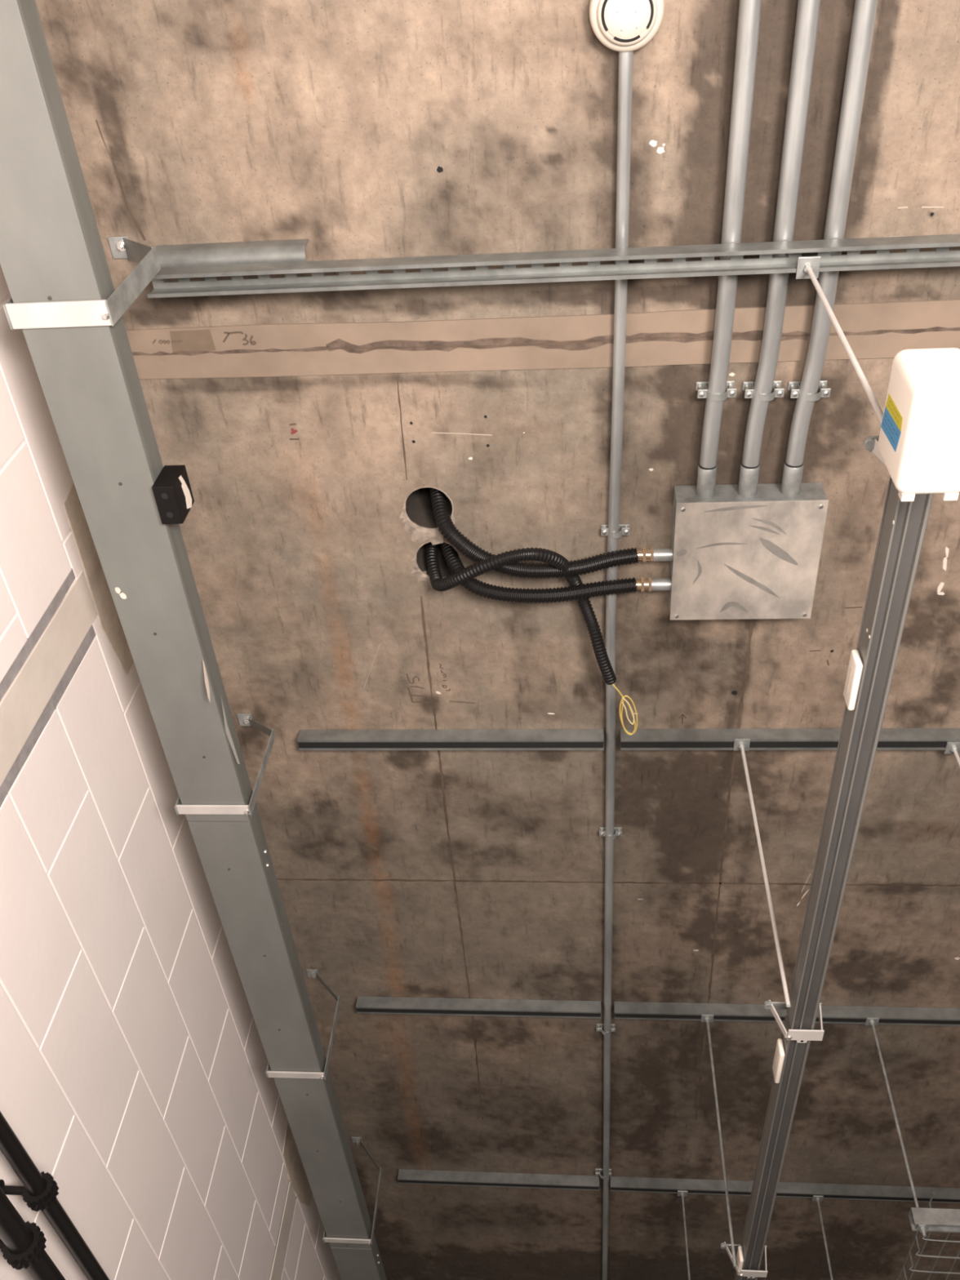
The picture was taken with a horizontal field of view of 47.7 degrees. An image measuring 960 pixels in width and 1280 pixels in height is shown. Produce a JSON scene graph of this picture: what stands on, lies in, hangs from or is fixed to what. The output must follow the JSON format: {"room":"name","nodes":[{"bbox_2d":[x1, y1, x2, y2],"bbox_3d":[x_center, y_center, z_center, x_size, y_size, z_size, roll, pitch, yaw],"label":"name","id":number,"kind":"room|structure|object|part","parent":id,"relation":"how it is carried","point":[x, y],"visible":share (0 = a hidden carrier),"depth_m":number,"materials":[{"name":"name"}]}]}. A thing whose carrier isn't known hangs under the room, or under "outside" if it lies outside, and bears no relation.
{"room":"utility room","nodes":[
{"label":"utility room","id":0,"kind":"room"},
{"bbox_2d":[0,264,341,1279],"bbox_3d":[-0.952,1.283,1.542,0.203,3.700,9.669,-1,-52,5],"label":"wall","id":1,"kind":"structure","parent":0,"point":[134,1061],"depth_m":2.29,"materials":[{"name":"white tile"}]},
{"bbox_2d":[0,1186,66,1279],"bbox_3d":[-0.718,1.437,2.137,0.040,0.040,7.600,-1,-52,5],"label":"pipe","id":2,"kind":"object","parent":1,"relation":"attached to","point":[15,1234],"visible":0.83,"depth_m":1.75,"materials":[{"name":"black metal"}]},
{"bbox_2d":[0,1220,46,1270],"bbox_3d":[-0.777,1.000,1.794,0.112,0.072,0.032,-1,-52,5],"label":"clip","id":3,"kind":"object","parent":2,"relation":"attached to","point":[28,1258],"visible":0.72,"depth_m":1.78,"materials":[{"name":"black plastic"}]},
{"bbox_2d":[0,1111,109,1279],"bbox_3d":[-0.718,1.384,2.205,0.030,0.030,7.600,-1,-52,5],"label":"pipe","id":4,"kind":"object","parent":1,"relation":"attached to","point":[11,1147],"visible":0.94,"depth_m":1.88,"materials":[{"name":"black metal"}]},
{"bbox_2d":[0,1171,58,1212],"bbox_3d":[-0.777,0.945,1.861,0.102,0.062,0.032,-1,-52,5],"label":"clip","id":5,"kind":"object","parent":4,"relation":"attached to","point":[42,1201],"visible":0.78,"depth_m":1.85,"materials":[{"name":"black plastic"}]},
{"bbox_3d":[-0.800,0.944,1.863,0.056,0.032,0.032,-1,-52,5],"label":"wall stem","id":6,"kind":"part","parent":5,"relation":"part of","materials":[{"name":"black plastic"}]},
{"bbox_2d":[35,0,959,1279],"bbox_3d":[0.760,0.179,2.857,3.400,0.355,9.100,-1,-52,5],"label":"ceiling","id":7,"kind":"structure","parent":0,"point":[311,432],"depth_m":2.44,"materials":[{"name":"concrete"}]},
{"bbox_2d":[2,235,160,329],"bbox_3d":[-0.643,-0.618,1.857,0.168,0.410,0.070,-1,-52,5],"label":"bracket","id":8,"kind":"object","parent":7,"relation":"attached to","point":[108,312],"visible":0.92,"depth_m":1.70,"materials":[{"name":"metal"}]},
{"bbox_3d":[-0.731,-0.582,1.796,0.003,0.252,0.040,-1,-52,5],"label":"arm","id":9,"kind":"part","parent":8,"relation":"part of","materials":[{"name":"metal"}]},
{"bbox_3d":[-0.671,-0.733,2.027,0.038,0.004,0.040,-1,-52,5],"label":"ceiling plate","id":10,"kind":"part","parent":8,"relation":"part of","materials":[{"name":"metal"}]},
{"bbox_2d":[0,0,252,821],"bbox_3d":[-0.664,-0.654,1.605,0.143,0.092,2.670,-1,-52,5],"label":"duct","id":11,"kind":"object","parent":8,"relation":"in","point":[51,250],"visible":0.95,"depth_m":1.82,"materials":[{"name":"grey metal"}]},
{"bbox_2d":[151,465,194,524],"bbox_3d":[-0.541,-0.257,1.919,0.040,0.078,0.076,-1,-52,5],"label":"box","id":12,"kind":"object","parent":11,"relation":"attached to","point":[171,490],"visible":1,"depth_m":1.90,"materials":[{"name":"black plastic"}]},
{"bbox_3d":[-0.567,-0.584,1.782,0.003,0.252,0.040,-1,-52,5],"label":"arm","id":13,"kind":"part","parent":8,"relation":"part of","materials":[{"name":"metal"}]},
{"bbox_2d":[174,713,275,815],"bbox_3d":[-0.570,0.292,2.572,0.168,0.410,0.131,-1,-52,5],"label":"bracket","id":14,"kind":"object","parent":7,"relation":"attached to","point":[244,719],"visible":0.91,"depth_m":2.40,"materials":[{"name":"metal"}]},
{"bbox_3d":[-0.660,0.298,2.488,0.003,0.252,0.026,-1,-52,5],"label":"arm","id":15,"kind":"part","parent":14,"relation":"part of","materials":[{"name":"metal"}]},
{"bbox_3d":[-0.596,0.203,2.763,0.038,0.004,0.040,-1,-52,5],"label":"ceiling plate","id":16,"kind":"part","parent":14,"relation":"part of","materials":[{"name":"metal"}]},
{"bbox_3d":[-0.496,0.297,2.474,0.003,0.252,0.026,-1,-52,5],"label":"arm","id":17,"kind":"part","parent":14,"relation":"part of","materials":[{"name":"metal"}]},
{"bbox_2d":[155,239,308,266],"bbox_3d":[-0.458,-0.704,2.005,0.287,0.048,0.044,-1,-52,5],"label":"channel","id":18,"kind":"object","parent":7,"relation":"attached to","point":[294,250],"visible":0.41,"depth_m":1.99,"materials":[{"name":"metal"}]},
{"bbox_2d":[146,234,959,297],"bbox_3d":[0.208,-0.661,1.914,1.635,0.041,0.041,-1,-52,5],"label":"channel","id":19,"kind":"object","parent":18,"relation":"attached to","point":[942,256],"visible":0.95,"depth_m":1.92,"materials":[{"name":"metal"}]},
{"bbox_2d":[786,256,933,1030],"bbox_3d":[0.604,0.038,1.993,0.078,0.675,1.394,-1,-52,5],"label":"lighting trunking","id":20,"kind":"object","parent":19,"relation":"hanging from","point":[903,526],"depth_m":1.69,"materials":[{"name":"grey metal"}]},
{"bbox_2d":[795,256,821,279],"bbox_3d":[0.566,-0.641,1.871,0.038,0.004,0.038,-1,-52,5],"label":"washer","id":21,"kind":"object","parent":20,"relation":"in","point":[805,263],"depth_m":1.87,"materials":[{"name":"metal"}]},
{"bbox_3d":[0.545,-0.441,1.619,0.038,0.675,0.038,-1,-52,5],"label":"threaded rod","id":22,"kind":"part","parent":20,"relation":"part of","materials":[{"name":"silver metal"}]},
{"bbox_2d":[843,649,862,710],"bbox_3d":[0.558,0.060,1.626,0.011,0.040,0.090,-1,-52,5],"label":"plate","id":23,"kind":"object","parent":20,"relation":"attached to","point":[854,672],"visible":1,"depth_m":1.61,"materials":[{"name":"white plastic"}]},
{"bbox_2d":[862,435,884,464],"bbox_3d":[0.559,-0.236,1.407,0.109,0.079,0.043,-1,-52,5],"label":"stirrup","id":24,"kind":"object","parent":20,"relation":"attached to","point":[870,443],"visible":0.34,"depth_m":1.43,"materials":[{"name":"metal"}]},
{"bbox_3d":[0.525,-0.239,1.410,0.021,0.075,0.019,-1,-52,5],"label":"arm","id":25,"kind":"part","parent":24,"relation":"part of","materials":[{"name":"metal"}]},
{"bbox_2d":[877,347,959,501],"bbox_3d":[0.528,-0.254,1.276,0.083,0.119,0.145,-1,-52,5],"label":"fitting","id":26,"kind":"object","parent":20,"relation":"attached to","point":[918,445],"visible":1,"depth_m":1.24,"materials":[{"name":"plastic"}]},
{"bbox_2d":[883,400,898,443],"bbox_3d":[0.487,-0.258,1.285,0.001,0.063,0.036,-1,-52,5],"label":"print","id":27,"kind":"object","parent":26,"relation":"attached to","point":[890,401],"depth_m":1.28},
{"bbox_2d":[265,968,340,1079],"bbox_3d":[-0.501,1.143,3.240,0.168,0.410,0.132,-1,-52,5],"label":"bracket","id":28,"kind":"object","parent":7,"relation":"attached to","point":[313,973],"visible":0.91,"depth_m":3.07,"materials":[{"name":"metal"}]},
{"bbox_3d":[-0.592,1.149,3.157,0.003,0.252,0.027,-1,-52,5],"label":"arm","id":29,"kind":"part","parent":28,"relation":"part of","materials":[{"name":"metal"}]},
{"bbox_2d":[187,803,372,1248],"bbox_3d":[-0.510,1.234,3.106,0.145,0.064,2.158,-1,-52,5],"label":"duct","id":30,"kind":"object","parent":28,"relation":"attached to","point":[235,858],"visible":0.98,"depth_m":2.86,"materials":[{"name":"grey metal"}]},
{"bbox_3d":[-0.527,1.053,3.431,0.038,0.004,0.040,-1,-52,5],"label":"ceiling plate","id":31,"kind":"part","parent":28,"relation":"part of","materials":[{"name":"metal"}]},
{"bbox_3d":[-0.427,1.147,3.142,0.003,0.252,0.027,-1,-52,5],"label":"arm","id":32,"kind":"part","parent":28,"relation":"part of","materials":[{"name":"metal"}]},
{"bbox_2d":[322,1137,382,1244],"bbox_3d":[-0.435,1.967,3.889,0.168,0.410,0.132,-1,-52,5],"label":"bracket","id":33,"kind":"object","parent":7,"relation":"attached to","point":[355,1140],"visible":0.91,"depth_m":3.72,"materials":[{"name":"metal"}]},
{"bbox_3d":[-0.526,1.974,3.805,0.003,0.252,0.027,-1,-52,5],"label":"arm","id":34,"kind":"part","parent":33,"relation":"part of","materials":[{"name":"metal"}]},
{"bbox_3d":[-0.461,1.878,4.079,0.038,0.004,0.040,-1,-52,5],"label":"ceiling plate","id":35,"kind":"part","parent":33,"relation":"part of","materials":[{"name":"metal"}]},
{"bbox_2d":[330,1234,386,1279],"bbox_3d":[-0.371,2.972,4.472,0.145,0.064,2.268,-1,-52,5],"label":"duct","id":36,"kind":"object","parent":33,"relation":"attached to","point":[353,1264],"visible":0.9,"depth_m":3.83,"materials":[{"name":"grey metal"}]},
{"bbox_3d":[-0.374,2.987,4.452,0.142,0.010,2.266,-1,-52,5],"label":"lid","id":37,"kind":"part","parent":36,"relation":"part of","materials":[{"name":"grey metal"}]},
{"bbox_3d":[-0.361,1.972,3.790,0.003,0.252,0.027,-1,-52,5],"label":"arm","id":38,"kind":"part","parent":33,"relation":"part of","materials":[{"name":"metal"}]},
{"bbox_2d":[297,728,604,750],"bbox_3d":[-0.076,0.252,2.736,0.770,0.039,0.036,-1,-52,5],"label":"channel","id":39,"kind":"object","parent":7,"relation":"attached to","point":[417,739],"visible":1,"depth_m":2.72,"materials":[{"name":"metal"}]},
{"bbox_2d":[355,995,600,1018],"bbox_3d":[-0.007,1.170,3.458,0.778,0.039,0.036,-1,-52,5],"label":"channel","id":40,"kind":"object","parent":7,"relation":"attached to","point":[364,1005],"visible":1,"depth_m":3.44,"materials":[{"name":"metal"}]},
{"bbox_2d":[397,1168,599,1191],"bbox_3d":[0.070,2.071,4.166,0.770,0.039,0.036,-1,-52,5],"label":"channel","id":41,"kind":"object","parent":7,"relation":"attached to","point":[574,1182],"visible":1,"depth_m":4.15,"materials":[{"name":"metal"}]},
{"bbox_2d":[425,542,616,684],"bbox_3d":[0.145,-0.136,2.428,0.519,0.258,0.255,26,-54,-15],"label":"conduit","id":42,"kind":"object","parent":7,"relation":"attached to","point":[438,583],"visible":0.85,"depth_m":2.35,"materials":[{"name":"black plastic"}]},
{"bbox_2d":[612,684,637,734],"bbox_3d":[0.339,0.151,2.531,0.042,0.022,0.187,-12,-54,14],"label":"loose wire","id":43,"kind":"object","parent":42,"relation":"hanging from","point":[615,686],"visible":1,"depth_m":2.54,"materials":[{"name":"yellow"}]},
{"bbox_2d":[428,487,672,578],"bbox_3d":[0.139,-0.244,2.397,0.556,0.256,0.116,10,-52,-3],"label":"conduit","id":44,"kind":"object","parent":7,"relation":"attached to","point":[445,524],"visible":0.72,"depth_m":2.32,"materials":[{"name":"black plastic"}]},
{"bbox_2d":[440,542,671,603],"bbox_3d":[0.159,-0.174,2.451,0.526,0.253,0.078,5,-51,0],"label":"conduit","id":45,"kind":"object","parent":7,"relation":"attached to","point":[452,559],"visible":0.76,"depth_m":2.37,"materials":[{"name":"black plastic"}]},
{"bbox_2d":[595,1168,611,1178],"bbox_3d":[0.465,2.011,4.091,0.062,0.032,0.018,-1,-52,5],"label":"saddle","id":46,"kind":"object","parent":7,"relation":"attached to","point":[597,1170],"visible":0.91,"depth_m":4.09,"materials":[{"name":"metal"}]},
{"bbox_2d":[595,1023,615,1035],"bbox_3d":[0.405,1.255,3.497,0.062,0.032,0.018,-1,-52,5],"label":"saddle","id":47,"kind":"object","parent":7,"relation":"attached to","point":[598,1026],"visible":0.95,"depth_m":3.50,"materials":[{"name":"metal"}]},
{"bbox_2d":[599,826,622,839],"bbox_3d":[0.351,0.521,2.919,0.062,0.032,0.018,-1,-52,5],"label":"saddle","id":48,"kind":"object","parent":7,"relation":"attached to","point":[618,830],"visible":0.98,"depth_m":2.92,"materials":[{"name":"metal"}]},
{"bbox_2d":[600,524,630,537],"bbox_3d":[0.290,-0.233,2.328,0.062,0.032,0.018,-1,-52,5],"label":"saddle","id":49,"kind":"object","parent":7,"relation":"attached to","point":[624,529],"visible":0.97,"depth_m":2.32,"materials":[{"name":"metal"}]},
{"bbox_2d":[601,50,633,1279],"bbox_3d":[0.419,1.372,3.587,0.039,0.023,5.970,-1,-52,5],"label":"conduit","id":50,"kind":"object","parent":7,"relation":"attached to","point":[625,60],"visible":0.98,"depth_m":2.30,"materials":[{"name":"metal"}]},
{"bbox_2d":[589,0,664,52],"bbox_3d":[0.232,-0.992,1.712,0.118,0.062,0.118,-1,-52,5],"label":"smoke detector","id":51,"kind":"object","parent":7,"relation":"attached to","point":[620,25],"visible":1,"depth_m":1.70,"materials":[{"name":"beige plastic"}]},
{"bbox_2d":[601,0,608,31],"bbox_3d":[0.196,-0.978,1.699,0.010,0.005,0.046,-1,-52,5],"label":"vent","id":52,"kind":"object","parent":51,"relation":"attached to","point":[604,2],"depth_m":1.70,"materials":[{"name":"black"}]},
{"bbox_2d":[613,35,639,42],"bbox_3d":[0.232,-0.951,1.717,0.042,0.005,0.009,-1,-52,5],"label":"vent","id":53,"kind":"object","parent":51,"relation":"attached to","point":[617,38],"depth_m":1.72,"materials":[{"name":"black"}]},
{"bbox_2d":[646,0,653,28],"bbox_3d":[0.265,-0.979,1.692,0.010,0.005,0.046,-1,-52,5],"label":"vent","id":54,"kind":"object","parent":51,"relation":"attached to","point":[649,2],"depth_m":1.69,"materials":[{"name":"black"}]},
{"bbox_2d":[695,380,737,401],"bbox_3d":[0.458,-0.480,2.101,0.074,0.057,0.018,-1,-52,5],"label":"saddle","id":55,"kind":"object","parent":7,"relation":"attached to","point":[702,387],"visible":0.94,"depth_m":2.09,"materials":[{"name":"metal"}]},
{"bbox_2d":[696,0,761,498],"bbox_3d":[0.433,-0.779,1.856,0.044,0.038,1.221,0,-52,5],"label":"conduit","id":56,"kind":"object","parent":7,"relation":"attached to","point":[749,11],"visible":0.98,"depth_m":1.88,"materials":[{"name":"metal"}]},
{"bbox_2d":[667,482,828,620],"bbox_3d":[0.562,-0.184,2.314,0.302,0.077,0.298,-1,-52,5],"label":"junction box","id":57,"kind":"object","parent":7,"relation":"attached to","point":[735,557],"visible":0.99,"depth_m":2.27,"materials":[{"name":"metal"}]},
{"bbox_2d":[742,380,784,401],"bbox_3d":[0.547,-0.479,2.095,0.074,0.057,0.018,-1,-52,5],"label":"saddle","id":58,"kind":"object","parent":7,"relation":"attached to","point":[777,391],"visible":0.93,"depth_m":2.09,"materials":[{"name":"metal"}]},
{"bbox_2d":[737,0,821,497],"bbox_3d":[0.523,-0.780,1.848,0.047,0.038,1.222,0,-52,4],"label":"conduit","id":59,"kind":"object","parent":7,"relation":"attached to","point":[808,11],"visible":0.97,"depth_m":1.87,"materials":[{"name":"metal"}]},
{"bbox_2d":[609,1176,959,1203],"bbox_3d":[1.439,2.057,4.043,1.896,0.039,0.036,-1,-52,5],"label":"channel","id":60,"kind":"object","parent":7,"relation":"attached to","point":[620,1184],"visible":1,"depth_m":4.05,"materials":[{"name":"metal"}]},
{"bbox_2d":[676,1190,690,1279],"bbox_3d":[0.740,2.305,3.816,0.038,0.737,0.038,-1,-52,5],"label":"rod","id":61,"kind":"object","parent":60,"relation":"hanging from","point":[682,1193],"visible":1,"depth_m":4.00,"materials":[{"name":"metal"}]},
{"bbox_2d":[676,1190,688,1196],"bbox_3d":[0.763,2.086,4.093,0.038,0.004,0.038,-1,-52,5],"label":"washer","id":62,"kind":"object","parent":61,"relation":"in","point":[682,1193],"depth_m":4.09,"materials":[{"name":"metal"}]},
{"bbox_3d":[0.740,2.305,3.816,0.008,0.737,0.008,-1,-52,5],"label":"rod","id":63,"kind":"part","parent":61,"relation":"part of","materials":[{"name":"metal"}]},
{"bbox_2d":[812,1195,833,1279],"bbox_3d":[1.241,2.260,3.824,0.038,0.605,0.038,-1,-52,5],"label":"rod","id":64,"kind":"object","parent":60,"relation":"hanging from","point":[815,1197],"visible":1,"depth_m":3.96,"materials":[{"name":"metal"}]},
{"bbox_2d":[812,1195,823,1201],"bbox_3d":[1.259,2.081,4.049,0.038,0.004,0.038,-1,-52,5],"label":"washer","id":65,"kind":"object","parent":64,"relation":"in","point":[815,1197],"depth_m":4.04,"materials":[{"name":"metal"}]},
{"bbox_2d":[613,1001,959,1026],"bbox_3d":[1.367,1.156,3.335,1.896,0.039,0.036,-1,-52,5],"label":"channel","id":66,"kind":"object","parent":7,"relation":"attached to","point":[936,1016],"visible":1,"depth_m":3.36,"materials":[{"name":"metal"}]},
{"bbox_2d":[700,1013,810,1279],"bbox_3d":[0.685,1.083,2.852,0.090,0.737,1.296,-1,-52,5],"label":"lighting trunking","id":67,"kind":"object","parent":66,"relation":"hanging from","point":[784,1095],"depth_m":2.53,"materials":[{"name":"grey metal"}]},
{"bbox_2d":[700,1014,714,1022],"bbox_3d":[0.707,1.176,3.377,0.038,0.004,0.038,-1,-52,5],"label":"washer","id":68,"kind":"object","parent":67,"relation":"in","point":[704,1018],"depth_m":3.37,"materials":[{"name":"metal"}]},
{"bbox_3d":[0.684,1.396,3.100,0.038,0.737,0.038,-1,-52,5],"label":"threaded rod","id":69,"kind":"part","parent":67,"relation":"part of","materials":[{"name":"silver metal"}]},
{"bbox_2d":[735,1245,743,1275],"bbox_3d":[0.685,1.637,2.865,0.011,0.040,0.090,-1,-52,5],"label":"plate","id":70,"kind":"object","parent":67,"relation":"attached to","point":[740,1259],"visible":0.99,"depth_m":2.84,"materials":[{"name":"white plastic"}]},
{"bbox_2d":[720,1241,767,1278],"bbox_3d":[0.704,1.649,2.889,0.121,0.079,0.043,-1,-52,5],"label":"stirrup","id":71,"kind":"object","parent":67,"relation":"attached to","point":[748,1273],"visible":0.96,"depth_m":2.87,"materials":[{"name":"metal"}]},
{"bbox_3d":[0.670,1.646,2.892,0.033,0.075,0.019,-1,-52,5],"label":"arm","id":72,"kind":"part","parent":71,"relation":"part of","materials":[{"name":"metal"}]},
{"bbox_3d":[0.720,1.671,2.861,0.069,0.003,0.043,-1,-52,5],"label":"plate","id":73,"kind":"part","parent":71,"relation":"part of","materials":[{"name":"metal"}]},
{"bbox_3d":[0.757,1.649,2.880,0.010,0.065,0.019,-1,-52,5],"label":"arm","id":74,"kind":"part","parent":71,"relation":"part of","materials":[{"name":"metal"}]},
{"bbox_2d":[772,1038,785,1083],"bbox_3d":[0.624,0.880,2.270,0.011,0.040,0.110,-1,-52,5],"label":"plate","id":75,"kind":"object","parent":67,"relation":"attached to","point":[779,1058],"visible":1,"depth_m":2.25,"materials":[{"name":"white plastic"}]},
{"bbox_2d":[764,1000,824,1043],"bbox_3d":[0.637,0.771,2.198,0.115,0.079,0.043,-1,-52,5],"label":"stirrup","id":76,"kind":"object","parent":67,"relation":"attached to","point":[802,1036],"visible":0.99,"depth_m":2.17,"materials":[{"name":"metal"}]},
{"bbox_3d":[0.603,0.767,2.201,0.026,0.075,0.019,-1,-52,5],"label":"arm","id":77,"kind":"part","parent":76,"relation":"part of","materials":[{"name":"metal"}]},
{"bbox_3d":[0.650,0.792,2.170,0.069,0.003,0.043,-1,-52,5],"label":"plate","id":78,"kind":"part","parent":76,"relation":"part of","materials":[{"name":"metal"}]},
{"bbox_3d":[0.687,0.770,2.190,0.010,0.065,0.019,-1,-52,5],"label":"arm","id":79,"kind":"part","parent":76,"relation":"part of","materials":[{"name":"metal"}]},
{"bbox_2d":[865,1017,919,1207],"bbox_3d":[1.185,1.349,3.107,0.038,0.605,0.038,-1,-52,5],"label":"rod","id":80,"kind":"object","parent":66,"relation":"hanging from","point":[869,1020],"visible":1,"depth_m":3.12,"materials":[{"name":"metal"}]},
{"bbox_2d":[865,1017,879,1025],"bbox_3d":[1.203,1.171,3.332,0.038,0.004,0.038,-1,-52,5],"label":"washer","id":81,"kind":"object","parent":80,"relation":"in","point":[869,1020],"depth_m":3.32,"materials":[{"name":"metal"}]},
{"bbox_2d":[619,728,959,750],"bbox_3d":[1.293,0.238,2.614,1.896,0.039,0.036,-1,-52,5],"label":"channel","id":82,"kind":"object","parent":7,"relation":"attached to","point":[761,739],"visible":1,"depth_m":2.65,"materials":[{"name":"metal"}]},
{"bbox_2d":[733,738,791,1007],"bbox_3d":[0.617,0.475,2.376,0.038,0.737,0.038,-1,-52,5],"label":"rod","id":83,"kind":"object","parent":82,"relation":"hanging from","point":[740,744],"visible":1,"depth_m":2.36,"materials":[{"name":"metal"}]},
{"bbox_2d":[733,738,750,751],"bbox_3d":[0.639,0.256,2.653,0.038,0.004,0.038,-1,-52,5],"label":"washer","id":84,"kind":"object","parent":83,"relation":"in","point":[739,744],"depth_m":2.65,"materials":[{"name":"metal"}]},
{"bbox_2d":[944,742,959,767],"bbox_3d":[1.123,0.438,2.390,0.038,0.605,0.038,-1,-52,5],"label":"rod","id":85,"kind":"object","parent":82,"relation":"hanging from","point":[952,748],"visible":1,"depth_m":2.61,"materials":[{"name":"metal"}]},
{"bbox_2d":[944,742,959,754],"bbox_3d":[1.141,0.260,2.615,0.038,0.004,0.038,-1,-52,5],"label":"washer","id":86,"kind":"object","parent":85,"relation":"in","point":[951,748],"depth_m":2.61,"materials":[{"name":"metal"}]},
{"bbox_3d":[1.123,0.438,2.390,0.008,0.605,0.008,-1,-52,5],"label":"rod","id":87,"kind":"part","parent":85,"relation":"part of","materials":[{"name":"metal"}]},
{"bbox_2d":[787,380,831,401],"bbox_3d":[0.634,-0.478,2.089,0.074,0.057,0.018,-1,-52,5],"label":"saddle","id":88,"kind":"object","parent":7,"relation":"attached to","point":[823,391],"visible":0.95,"depth_m":2.08,"materials":[{"name":"metal"}]},
{"bbox_2d":[780,0,878,496],"bbox_3d":[0.610,-0.780,1.840,0.048,0.038,1.222,0,-52,4],"label":"conduit","id":89,"kind":"object","parent":7,"relation":"attached to","point":[864,11],"visible":0.91,"depth_m":1.86,"materials":[{"name":"metal"}]},
{"bbox_2d":[897,1191,959,1279],"bbox_3d":[1.423,2.114,3.375,0.329,0.059,1.540,-1,-52,5],"label":"wire basket","id":90,"kind":"object","parent":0,"point":[926,1239],"visible":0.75,"depth_m":3.08,"materials":[{"name":"metal"}]},
{"bbox_2d":[908,1207,959,1236],"bbox_3d":[1.518,1.538,2.836,0.753,0.064,0.042,-1,-52,5],"label":"bar","id":91,"kind":"object","parent":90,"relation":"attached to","point":[924,1220],"visible":1,"depth_m":2.86,"materials":[{"name":"metal"}]}
]}

